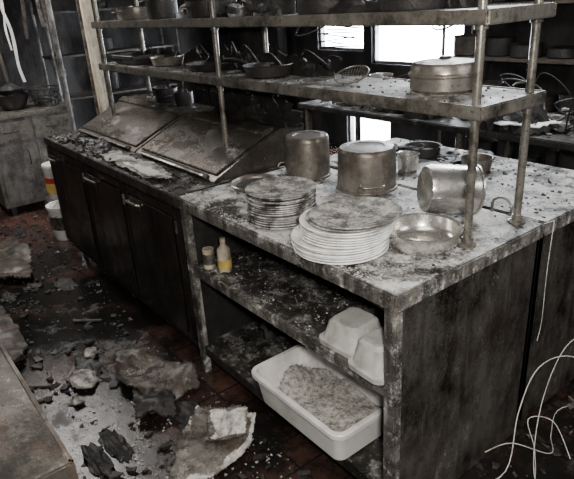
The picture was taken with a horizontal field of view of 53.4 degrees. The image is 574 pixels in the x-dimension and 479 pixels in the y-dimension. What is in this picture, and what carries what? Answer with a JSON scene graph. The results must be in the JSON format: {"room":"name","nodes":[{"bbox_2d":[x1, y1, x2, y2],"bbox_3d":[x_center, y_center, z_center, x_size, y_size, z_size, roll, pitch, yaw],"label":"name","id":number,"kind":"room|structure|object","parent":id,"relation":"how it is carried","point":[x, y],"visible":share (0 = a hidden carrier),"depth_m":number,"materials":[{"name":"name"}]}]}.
{"room":"abandoned restaurant kitchen","nodes":[
{"label":"abandoned restaurant kitchen","id":0,"kind":"room"},
{"bbox_2d":[0,0,228,130],"bbox_3d":[-3.269,-2.059,6.228,6.400,2.700,0.100,-20,28,-33],"label":"wall","id":1,"kind":"structure","parent":0,"point":[76,68],"depth_m":6.76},
{"bbox_2d":[0,143,573,478],"bbox_3d":[-0.433,0.430,3.485,6.620,0.100,9.000,-20,28,-33],"label":"floor","id":2,"kind":"structure","parent":0,"point":[302,453],"depth_m":2.70,"materials":[{"name":"tile"}]},
{"bbox_2d":[0,306,27,361],"bbox_3d":[-1.708,0.486,3.318,0.209,0.067,1.078,-20,28,-33],"label":"sheet","id":3,"kind":"object","parent":2,"relation":"on","point":[11,338],"visible":0.93,"depth_m":3.15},
{"bbox_2d":[0,237,32,278],"bbox_3d":[-2.012,0.135,4.166,0.289,0.074,0.903,-15,25,-25],"label":"floor mat","id":4,"kind":"object","parent":2,"relation":"on","point":[15,258],"visible":1,"depth_m":4.13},
{"bbox_2d":[0,101,72,215],"bbox_3d":[-2.429,-0.792,5.410,0.780,0.900,0.670,-20,28,-33],"label":"base cabinet","id":5,"kind":"object","parent":2,"relation":"on","point":[23,150],"visible":0.77,"depth_m":5.11,"materials":[{"name":"metal"}]},
{"bbox_2d":[0,81,28,110],"bbox_3d":[-2.481,-1.296,5.135,0.310,0.244,0.310,-20,28,-33],"label":"bowl stack","id":6,"kind":"object","parent":5,"relation":"on","point":[12,96],"visible":1,"depth_m":5.06,"materials":[{"name":"grey metal"}]},
{"bbox_2d":[28,85,59,106],"bbox_3d":[-2.228,-1.324,5.268,0.272,0.162,0.332,-20,28,-33],"label":"wire basket","id":7,"kind":"object","parent":5,"relation":"on","point":[46,98],"visible":1,"depth_m":5.21,"materials":[{"name":"grey metal"}]},
{"bbox_2d":[0,341,78,478],"bbox_3d":[-1.509,0.595,1.962,0.858,0.903,2.613,-20,28,-33],"label":"prep table","id":8,"kind":"object","parent":2,"relation":"on","point":[30,446],"visible":1,"depth_m":1.13,"materials":[{"name":"grey metal"}]},
{"bbox_2d":[44,196,54,212],"bbox_3d":[-2.019,-0.313,5.163,0.260,0.160,0.260,-20,28,-33],"label":"crate","id":9,"kind":"object","parent":2,"relation":"on","point":[47,199],"visible":0.16,"depth_m":5.11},
{"bbox_2d":[45,200,68,240],"bbox_3d":[-1.791,-0.156,4.599,0.261,0.280,0.248,-20,28,-33],"label":"bucket","id":10,"kind":"object","parent":2,"relation":"on","point":[53,208],"visible":0.49,"depth_m":4.51,"materials":[{"name":"plastic"}]},
{"bbox_2d":[41,161,57,199],"bbox_3d":[-2.034,-0.533,5.071,0.228,0.315,0.228,-20,28,-33],"label":"pail","id":11,"kind":"object","parent":10,"relation":"on","point":[46,167],"visible":0.3,"depth_m":4.98,"materials":[{"name":"white plastic"}]},
{"bbox_2d":[14,319,101,402],"bbox_3d":[-1.209,0.634,2.968,0.776,0.010,2.317,-20,28,-33],"label":"wood","id":12,"kind":"object","parent":2,"relation":"on","point":[74,320],"visible":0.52,"depth_m":2.79,"materials":[{"name":"grey wood"}]},
{"bbox_2d":[45,0,76,131],"bbox_3d":[-1.949,-1.574,4.869,0.060,2.700,0.060,-20,28,-33],"label":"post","id":13,"kind":"object","parent":2,"relation":"on","point":[62,73],"visible":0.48,"depth_m":4.89,"materials":[{"name":"grey metal"}]},
{"bbox_2d":[71,395,85,405],"bbox_3d":[-0.974,0.744,2.648,0.050,0.015,0.084,-20,28,-33],"label":"fragment","id":14,"kind":"object","parent":2,"relation":"on","point":[76,400],"visible":1,"depth_m":2.64,"materials":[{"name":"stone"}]},
{"bbox_2d":[68,369,98,388],"bbox_3d":[-0.999,0.677,2.794,0.129,0.026,0.224,-20,28,-33],"label":"fragment","id":15,"kind":"object","parent":2,"relation":"on","point":[79,378],"visible":1,"depth_m":2.79,"materials":[{"name":"concrete"}]},
{"bbox_2d":[76,0,109,115],"bbox_3d":[-1.620,-1.562,4.789,0.120,2.700,0.070,-20,28,-33],"label":"door frame post","id":16,"kind":"object","parent":2,"relation":"on","point":[84,7],"visible":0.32,"depth_m":4.77,"materials":[{"name":"beige paint"}]},
{"bbox_2d":[28,0,184,101],"bbox_3d":[-2.016,-1.913,6.786,1.528,1.850,0.428,-20,28,-33],"label":"storage rack","id":17,"kind":"object","parent":2,"relation":"on","point":[109,45],"visible":0.47,"depth_m":6.59,"materials":[{"name":"grey metal"}]},
{"bbox_2d":[115,348,199,418],"bbox_3d":[-0.641,0.653,2.729,0.375,0.091,0.622,-20,28,-33],"label":"ceiling panel","id":18,"kind":"object","parent":2,"relation":"on","point":[157,382],"visible":1,"depth_m":2.69,"materials":[{"name":"grey concrete"}]},
{"bbox_2d":[43,94,303,346],"bbox_3d":[-0.773,-0.226,3.553,0.829,1.096,1.905,-20,28,-33],"label":"prep table","id":19,"kind":"object","parent":2,"relation":"on","point":[130,226],"visible":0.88,"depth_m":3.09,"materials":[{"name":"metal"}]},
{"bbox_2d":[48,132,200,190],"bbox_3d":[-0.997,-0.498,3.267,0.230,0.057,1.806,-20,28,-33],"label":"debris","id":20,"kind":"object","parent":19,"relation":"in","point":[101,145],"visible":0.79,"depth_m":3.45,"materials":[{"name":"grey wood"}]},
{"bbox_2d":[99,150,171,178],"bbox_3d":[-0.808,-0.403,3.008,0.148,0.037,0.794,-20,28,-33],"label":"paper sheet","id":21,"kind":"object","parent":19,"relation":"on","point":[146,169],"visible":1,"depth_m":2.95,"materials":[{"name":"paper"}]},
{"bbox_2d":[145,82,176,102],"bbox_3d":[-0.831,-0.986,3.816,0.206,0.126,0.159,-5,23,-2],"label":"saucepan","id":22,"kind":"object","parent":19,"relation":"on","point":[160,92],"visible":0.94,"depth_m":3.77,"materials":[{"name":"black metal"}]},
{"bbox_2d":[164,88,193,105],"bbox_3d":[-0.686,-0.905,3.624,0.196,0.108,0.127,-20,28,-33],"label":"saucepan","id":23,"kind":"object","parent":19,"relation":"on","point":[183,97],"visible":1,"depth_m":3.61,"materials":[{"name":"grey metal"}]},
{"bbox_2d":[210,87,302,127],"bbox_3d":[-0.194,-0.744,3.068,0.180,0.181,0.838,-20,28,-33],"label":"cloth bundle","id":24,"kind":"object","parent":19,"relation":"on","point":[265,108],"visible":0.88,"depth_m":2.94,"materials":[{"name":"black fabric"}]},
{"bbox_2d":[169,404,255,478],"bbox_3d":[-0.304,0.795,2.276,0.326,0.126,0.453,2,24,14],"label":"chunk","id":25,"kind":"object","parent":2,"relation":"on","point":[212,439],"visible":1,"depth_m":2.29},
{"bbox_2d":[195,27,289,106],"bbox_3d":[-0.617,-2.056,7.360,0.790,1.500,1.100,-20,28,-33],"label":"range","id":26,"kind":"object","parent":2,"relation":"on","point":[251,37],"visible":0.09,"depth_m":7.29,"materials":[{"name":"metal"}]},
{"bbox_2d":[0,205,573,478],"bbox_3d":[-0.860,0.163,4.033,2.730,0.036,6.537,-20,28,-33],"label":"rubble","id":27,"kind":"object","parent":2,"relation":"on","point":[97,461],"visible":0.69,"depth_m":2.50,"materials":[{"name":"grey concrete"}]},
{"bbox_2d":[83,346,97,358],"bbox_3d":[-1.033,0.591,3.001,0.079,0.023,0.106,-20,28,-33],"label":"fragment","id":28,"kind":"object","parent":27,"relation":"on","point":[91,352],"visible":1,"depth_m":2.99,"materials":[{"name":"concrete"}]},
{"bbox_2d":[176,167,543,478],"bbox_3d":[0.227,0.294,2.409,0.754,0.902,1.281,-20,28,-33],"label":"worktable","id":29,"kind":"object","parent":2,"relation":"on","point":[456,334],"visible":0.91,"depth_m":1.98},
{"bbox_2d":[202,246,215,268],"bbox_3d":[-0.350,0.082,2.554,0.055,0.090,0.055,-20,28,-33],"label":"can","id":30,"kind":"object","parent":29,"relation":"on","point":[208,255],"visible":1,"depth_m":2.54,"materials":[{"name":"beige paint"}]},
{"bbox_2d":[216,237,231,272],"bbox_3d":[-0.276,0.066,2.495,0.063,0.156,0.063,-20,28,-33],"label":"squeeze bottle","id":31,"kind":"object","parent":29,"relation":"on","point":[224,260],"visible":1,"depth_m":2.48,"materials":[{"name":"beige paint"}]},
{"bbox_2d":[230,174,278,192],"bbox_3d":[-0.136,-0.253,2.576,0.239,0.023,0.239,-20,28,-33],"label":"pan","id":32,"kind":"object","parent":29,"relation":"on","point":[239,184],"visible":0.48,"depth_m":2.63,"materials":[{"name":"metal"}]},
{"bbox_2d":[223,319,300,376],"bbox_3d":[-0.047,0.396,2.724,0.549,0.221,0.444,-20,28,-33],"label":"rubble heap","id":33,"kind":"object","parent":29,"relation":"on","point":[266,330],"visible":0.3,"depth_m":2.74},
{"bbox_2d":[245,176,316,229],"bbox_3d":[-0.021,-0.134,2.133,0.267,0.133,0.272,6,25,21],"label":"plate stack","id":34,"kind":"object","parent":29,"relation":"on","point":[273,203],"visible":0.94,"depth_m":2.05,"materials":[{"name":"white ceramic"}]},
{"bbox_2d":[200,245,372,331],"bbox_3d":[0.054,0.086,2.413,0.593,0.152,0.846,-20,28,-33],"label":"debris","id":35,"kind":"object","parent":29,"relation":"on","point":[346,294],"visible":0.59,"depth_m":2.27,"materials":[{"name":"grey concrete"}]},
{"bbox_2d":[277,130,337,180],"bbox_3d":[0.095,-0.396,2.663,0.243,0.191,0.256,-20,28,-33],"label":"stock pot","id":36,"kind":"object","parent":29,"relation":"on","point":[307,154],"visible":0.91,"depth_m":2.59,"materials":[{"name":"metal"}]},
{"bbox_2d":[252,344,383,459],"bbox_3d":[0.128,0.624,2.215,0.304,0.156,0.539,-20,28,-33],"label":"plastic tub","id":37,"kind":"object","parent":29,"relation":"on","point":[341,414],"visible":0.99,"depth_m":2.16,"materials":[{"name":"white plastic"}]},
{"bbox_2d":[91,0,556,248],"bbox_3d":[-0.215,-0.849,2.796,0.353,0.960,2.943,-20,28,-33],"label":"double overshelf","id":38,"kind":"object","parent":29,"relation":"on","point":[484,15],"visible":0.77,"depth_m":1.91,"materials":[{"name":"metal"}]},
{"bbox_2d":[111,6,147,20],"bbox_3d":[-0.933,-1.407,3.545,0.259,0.074,0.252,-1,23,7],"label":"pot","id":39,"kind":"object","parent":38,"relation":"on","point":[138,12],"visible":0.63,"depth_m":3.44,"materials":[{"name":"metal"}]},
{"bbox_2d":[111,51,160,65],"bbox_3d":[-0.927,-1.162,3.653,0.286,0.059,0.336,-20,28,-33],"label":"frying pan","id":40,"kind":"object","parent":38,"relation":"on","point":[130,58],"visible":0.59,"depth_m":3.52,"materials":[{"name":"black metal"}]},
{"bbox_2d":[139,0,177,19],"bbox_3d":[-0.719,-1.345,3.273,0.188,0.144,0.233,3,24,17],"label":"pot","id":41,"kind":"object","parent":38,"relation":"on","point":[155,9],"visible":0.96,"depth_m":3.21,"materials":[{"name":"silver metal"}]},
{"bbox_2d":[149,50,183,66],"bbox_3d":[-0.763,-1.096,3.445,0.208,0.079,0.382,-20,28,-33],"label":"frying pan","id":42,"kind":"object","parent":38,"relation":"on","point":[159,60],"visible":0.97,"depth_m":3.32,"materials":[{"name":"metal"}]},
{"bbox_2d":[180,0,236,18],"bbox_3d":[-0.379,-1.168,2.878,0.272,0.084,0.272,-1,23,8],"label":"pot","id":43,"kind":"object","parent":38,"relation":"on","point":[194,8],"visible":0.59,"depth_m":2.77,"materials":[{"name":"silver metal"}]},
{"bbox_2d":[185,60,237,71],"bbox_3d":[-0.348,-0.907,2.951,0.270,0.064,0.440,-20,28,-33],"label":"frying pan","id":44,"kind":"object","parent":38,"relation":"on","point":[195,66],"visible":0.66,"depth_m":2.93,"materials":[{"name":"black metal"}]},
{"bbox_2d":[224,57,293,78],"bbox_3d":[-0.137,-0.809,2.665,0.239,0.079,0.412,-20,28,-33],"label":"frying pan","id":45,"kind":"object","parent":38,"relation":"on","point":[256,70],"visible":0.95,"depth_m":2.53,"materials":[{"name":"black metal"}]},
{"bbox_2d":[254,0,295,14],"bbox_3d":[-0.053,-1.043,2.478,0.188,0.124,0.233,3,24,17],"label":"pot","id":46,"kind":"object","parent":38,"relation":"on","point":[287,6],"visible":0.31,"depth_m":2.42,"materials":[{"name":"silver metal"}]},
{"bbox_2d":[129,0,477,18],"bbox_3d":[-0.246,-1.130,2.734,0.301,0.108,2.613,-20,28,-33],"label":"clutter","id":47,"kind":"object","parent":38,"relation":"on","point":[241,7],"visible":0.47,"depth_m":2.35},
{"bbox_2d":[109,41,521,104],"bbox_3d":[-0.219,-0.885,2.781,0.316,0.143,2.891,-20,28,-33],"label":"debris","id":48,"kind":"object","parent":38,"relation":"on","point":[301,66],"visible":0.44,"depth_m":2.71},
{"bbox_2d":[297,0,338,14],"bbox_3d":[0.158,-0.942,2.231,0.259,0.104,0.252,-1,23,7],"label":"pot","id":49,"kind":"object","parent":38,"relation":"on","point":[304,7],"visible":0.56,"depth_m":2.15,"materials":[{"name":"silver metal"}]},
{"bbox_2d":[302,65,369,84],"bbox_3d":[0.204,-0.657,2.270,0.271,0.060,0.132,15,29,38],"label":"skimmer","id":50,"kind":"object","parent":38,"relation":"on","point":[360,66],"visible":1,"depth_m":2.25,"materials":[{"name":"metal"}]},
{"bbox_2d":[380,0,446,11],"bbox_3d":[0.421,-0.844,1.905,0.251,0.144,0.231,-2,23,4],"label":"pot","id":51,"kind":"object","parent":38,"relation":"on","point":[385,5],"visible":1,"depth_m":1.84,"materials":[{"name":"silver metal"}]},
{"bbox_2d":[408,55,473,94],"bbox_3d":[0.535,-0.567,1.940,0.244,0.113,0.244,-20,28,-33],"label":"pot","id":52,"kind":"object","parent":38,"relation":"on","point":[445,74],"visible":0.88,"depth_m":1.85,"materials":[{"name":"metal"}]},
{"bbox_2d":[291,197,402,264],"bbox_3d":[0.187,-0.032,1.857,0.345,0.135,0.343,-20,28,-33],"label":"plate stack","id":53,"kind":"object","parent":29,"relation":"on","point":[348,230],"visible":1,"depth_m":1.77,"materials":[{"name":"white ceramic"}]},
{"bbox_2d":[319,307,380,358],"bbox_3d":[0.226,0.303,1.929,0.196,0.092,0.191,-20,28,-33],"label":"food container","id":54,"kind":"object","parent":29,"relation":"on","point":[342,334],"visible":0.77,"depth_m":1.89,"materials":[{"name":"white plastic"}]},
{"bbox_2d":[180,172,522,291],"bbox_3d":[0.183,-0.121,2.239,0.718,0.008,1.254,-20,28,-33],"label":"debris","id":55,"kind":"object","parent":29,"relation":"on","point":[370,268],"visible":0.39,"depth_m":1.82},
{"bbox_2d":[348,326,383,385],"bbox_3d":[0.305,0.347,1.791,0.205,0.107,0.164,-20,28,-33],"label":"food container","id":56,"kind":"object","parent":29,"relation":"on","point":[367,361],"visible":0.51,"depth_m":1.74,"materials":[{"name":"white plastic"}]},
{"bbox_2d":[336,140,397,195],"bbox_3d":[0.342,-0.314,2.445,0.269,0.179,0.307,-20,28,-33],"label":"stock pot","id":57,"kind":"object","parent":29,"relation":"on","point":[365,167],"visible":1,"depth_m":2.36,"materials":[{"name":"metal"}]},
{"bbox_2d":[389,213,463,255],"bbox_3d":[0.442,-0.013,1.858,0.252,0.068,0.252,-20,28,-33],"label":"steel mixing bowl","id":58,"kind":"object","parent":29,"relation":"on","point":[417,234],"visible":0.91,"depth_m":1.91,"materials":[{"name":"silver metal"}]},
{"bbox_2d":[417,164,485,214],"bbox_3d":[0.586,-0.178,2.063,0.207,0.197,0.236,-5,23,-3],"label":"saucepan","id":59,"kind":"object","parent":29,"relation":"on","point":[441,189],"visible":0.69,"depth_m":1.99,"materials":[{"name":"metal"}]},
{"bbox_2d":[490,196,512,215],"bbox_3d":[0.778,-0.124,2.062,0.016,0.066,0.086,-20,28,-33],"label":"hook","id":60,"kind":"object","parent":29,"relation":"on","point":[497,197],"visible":0.99,"depth_m":2.05,"materials":[{"name":"silver metal"}]},
{"bbox_2d":[298,99,573,158],"bbox_3d":[1.292,-0.367,3.821,0.650,0.900,3.000,-20,28,-33],"label":"worktable","id":61,"kind":"object","parent":2,"relation":"on","point":[561,140],"visible":0.23,"depth_m":3.61,"materials":[{"name":"metal"}]},
{"bbox_2d":[370,73,393,110],"bbox_3d":[0.674,-1.054,4.069,0.168,0.244,0.168,-20,28,-33],"label":"utensil canister","id":62,"kind":"object","parent":61,"relation":"on","point":[389,75],"visible":0.23,"depth_m":4.05,"materials":[{"name":"metal"}]},
{"bbox_2d":[320,73,573,135],"bbox_3d":[1.270,-0.917,3.596,0.680,0.292,2.933,-20,28,-33],"label":"debris heap","id":63,"kind":"object","parent":61,"relation":"on","point":[539,114],"visible":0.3,"depth_m":3.25,"materials":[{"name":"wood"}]},
{"bbox_2d":[479,119,562,133],"bbox_3d":[1.316,-0.686,3.308,0.291,0.078,0.525,-20,28,-33],"label":"serving tray","id":64,"kind":"object","parent":61,"relation":"on","point":[504,124],"visible":0.32,"depth_m":3.17,"materials":[{"name":"white metal"}]},
{"bbox_2d":[330,138,573,426],"bbox_3d":[0.793,0.090,2.807,0.650,0.902,1.281,-20,28,-33],"label":"counter","id":65,"kind":"object","parent":2,"relation":"on","point":[557,326],"visible":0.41,"depth_m":2.26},
{"bbox_2d":[397,150,419,172],"bbox_3d":[0.560,-0.360,2.645,0.105,0.083,0.105,-20,28,-33],"label":"pan","id":66,"kind":"object","parent":65,"relation":"on","point":[407,160],"visible":1,"depth_m":2.62,"materials":[{"name":"metal"}]},
{"bbox_2d":[404,141,441,158],"bbox_3d":[0.684,-0.450,2.877,0.189,0.053,0.189,-20,28,-33],"label":"pan","id":67,"kind":"object","parent":65,"relation":"on","point":[424,154],"visible":0.7,"depth_m":2.84,"materials":[{"name":"grey metal"}]},
{"bbox_2d":[460,152,493,172],"bbox_3d":[0.860,-0.345,2.589,0.147,0.063,0.147,-20,28,-33],"label":"pan","id":68,"kind":"object","parent":65,"relation":"on","point":[484,160],"visible":0.57,"depth_m":2.57,"materials":[{"name":"metal"}]},
{"bbox_2d":[392,139,573,217],"bbox_3d":[0.777,-0.349,2.632,0.633,0.053,1.226,-20,28,-33],"label":"debris","id":69,"kind":"object","parent":65,"relation":"on","point":[450,157],"visible":0.5,"depth_m":2.78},
{"bbox_2d":[537,220,554,339],"bbox_3d":[0.924,0.162,2.069,0.062,0.485,0.007,-17,26,-28],"label":"hanging wire","id":70,"kind":"object","parent":65,"relation":"hanging from","point":[553,220],"visible":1,"depth_m":2.06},
{"bbox_2d":[438,0,573,169],"bbox_3d":[1.877,-1.336,4.441,0.428,2.134,1.348,-20,28,-33],"label":"storage rack","id":71,"kind":"object","parent":2,"relation":"on","point":[505,48],"visible":0.47,"depth_m":4.46,"materials":[{"name":"grey metal"}]},
{"bbox_2d":[485,339,573,478],"bbox_3d":[1.142,0.622,2.204,1.132,0.351,0.262,-20,28,-33],"label":"cable loop","id":72,"kind":"object","parent":2,"relation":"on","point":[538,416],"visible":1,"depth_m":2.15,"materials":[{"name":"white plastic"}]},
{"bbox_2d":[237,0,573,160],"bbox_3d":[2.034,-1.778,4.735,0.120,2.700,8.800,-20,28,-33],"label":"wall","id":73,"kind":"structure","parent":0,"point":[557,30],"depth_m":5.77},
{"bbox_2d":[319,27,362,50],"bbox_3d":[0.636,-2.324,6.446,0.060,0.350,0.750,-20,28,-33],"label":"window","id":74,"kind":"structure","parent":73,"relation":"in","point":[322,37],"depth_m":6.62,"materials":[{"name":"white glass"}]},
{"bbox_2d":[318,26,359,50],"bbox_3d":[0.561,-2.313,6.367,0.024,0.400,0.679,-20,28,-33],"label":"window blind","id":75,"kind":"object","parent":74,"relation":"attached to","point":[327,33],"visible":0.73,"depth_m":6.34,"materials":[{"name":"white plastic"}]},
{"bbox_2d":[349,116,354,141],"bbox_3d":[0.959,-1.359,6.480,0.060,0.610,0.680,-20,28,-33],"label":"window","id":76,"kind":"structure","parent":73,"relation":"in","point":[351,118],"depth_m":6.76,"materials":[{"name":"white glass"}]},
{"bbox_2d":[374,26,412,64],"bbox_3d":[1.300,-2.019,5.657,0.060,0.560,1.160,-20,28,-33],"label":"window frame","id":77,"kind":"structure","parent":73,"relation":"in","point":[376,28],"depth_m":6.06,"materials":[{"name":"white"}]},
{"bbox_3d":[-0.601,-2.147,2.402,6.620,0.100,9.000,-20,28,-33],"label":"ceiling","id":78,"kind":"structure","parent":0,"visible":0},
{"bbox_2d":[0,53,8,82],"bbox_3d":[-2.630,-2.155,4.984,0.072,1.639,0.046,-16,26,-27],"label":"strip","id":79,"kind":"object","parent":78,"relation":"hanging from","point":[4,70],"visible":0.76,"depth_m":5.21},
{"bbox_2d":[1,0,11,49],"bbox_3d":[-2.552,-2.324,4.943,0.059,1.306,0.026,-20,28,-33],"label":"strip","id":80,"kind":"object","parent":78,"relation":"hanging from","point":[4,21],"visible":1,"depth_m":5.12,"materials":[{"name":"white plastic"}]},
{"bbox_2d":[0,0,25,81],"bbox_3d":[-2.650,-2.290,5.288,0.082,1.623,0.017,-16,25,-26],"label":"strip","id":81,"kind":"object","parent":78,"relation":"hanging from","point":[6,18],"visible":0.92,"depth_m":5.48,"materials":[{"name":"white plastic"}]},
{"bbox_2d":[20,0,28,38],"bbox_3d":[-2.543,-2.503,5.275,0.082,1.234,0.021,-16,26,-28],"label":"strip","id":82,"kind":"object","parent":78,"relation":"hanging from","point":[23,9],"visible":1,"depth_m":5.44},
{"bbox_2d":[35,0,45,26],"bbox_3d":[-2.313,-2.499,5.095,0.074,1.129,0.048,-20,28,-33],"label":"strip","id":83,"kind":"object","parent":78,"relation":"hanging from","point":[40,15],"visible":1,"depth_m":5.26,"materials":[{"name":"wood"}]},
{"bbox_2d":[40,0,54,51],"bbox_3d":[-2.401,-2.544,5.537,0.083,1.377,0.050,-20,28,-33],"label":"strip","id":84,"kind":"object","parent":78,"relation":"hanging from","point":[43,6],"visible":0.7,"depth_m":5.67,"materials":[{"name":"grey metal"}]},
{"bbox_2d":[54,16,64,54],"bbox_3d":[-2.396,-2.590,5.708,0.073,1.426,0.019,-10,24,-14],"label":"strip","id":85,"kind":"object","parent":78,"relation":"hanging from","point":[54,16],"visible":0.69,"depth_m":5.92,"materials":[{"name":"grey metal"}]},
{"bbox_2d":[295,0,551,36],"bbox_3d":[1.049,-1.859,3.221,1.916,1.266,1.012,-8,23,-9],"label":"cables","id":86,"kind":"object","parent":78,"relation":"hanging from","point":[491,1],"visible":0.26,"depth_m":3.65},
{"label":"outside","id":87,"kind":"structure","parent":0,"visible":0},
{"bbox_2d":[354,117,389,140],"bbox_3d":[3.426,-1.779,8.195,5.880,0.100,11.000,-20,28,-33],"label":"window","id":88,"kind":"structure","parent":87,"point":[371,129],"depth_m":7.69,"materials":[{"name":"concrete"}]}
]}

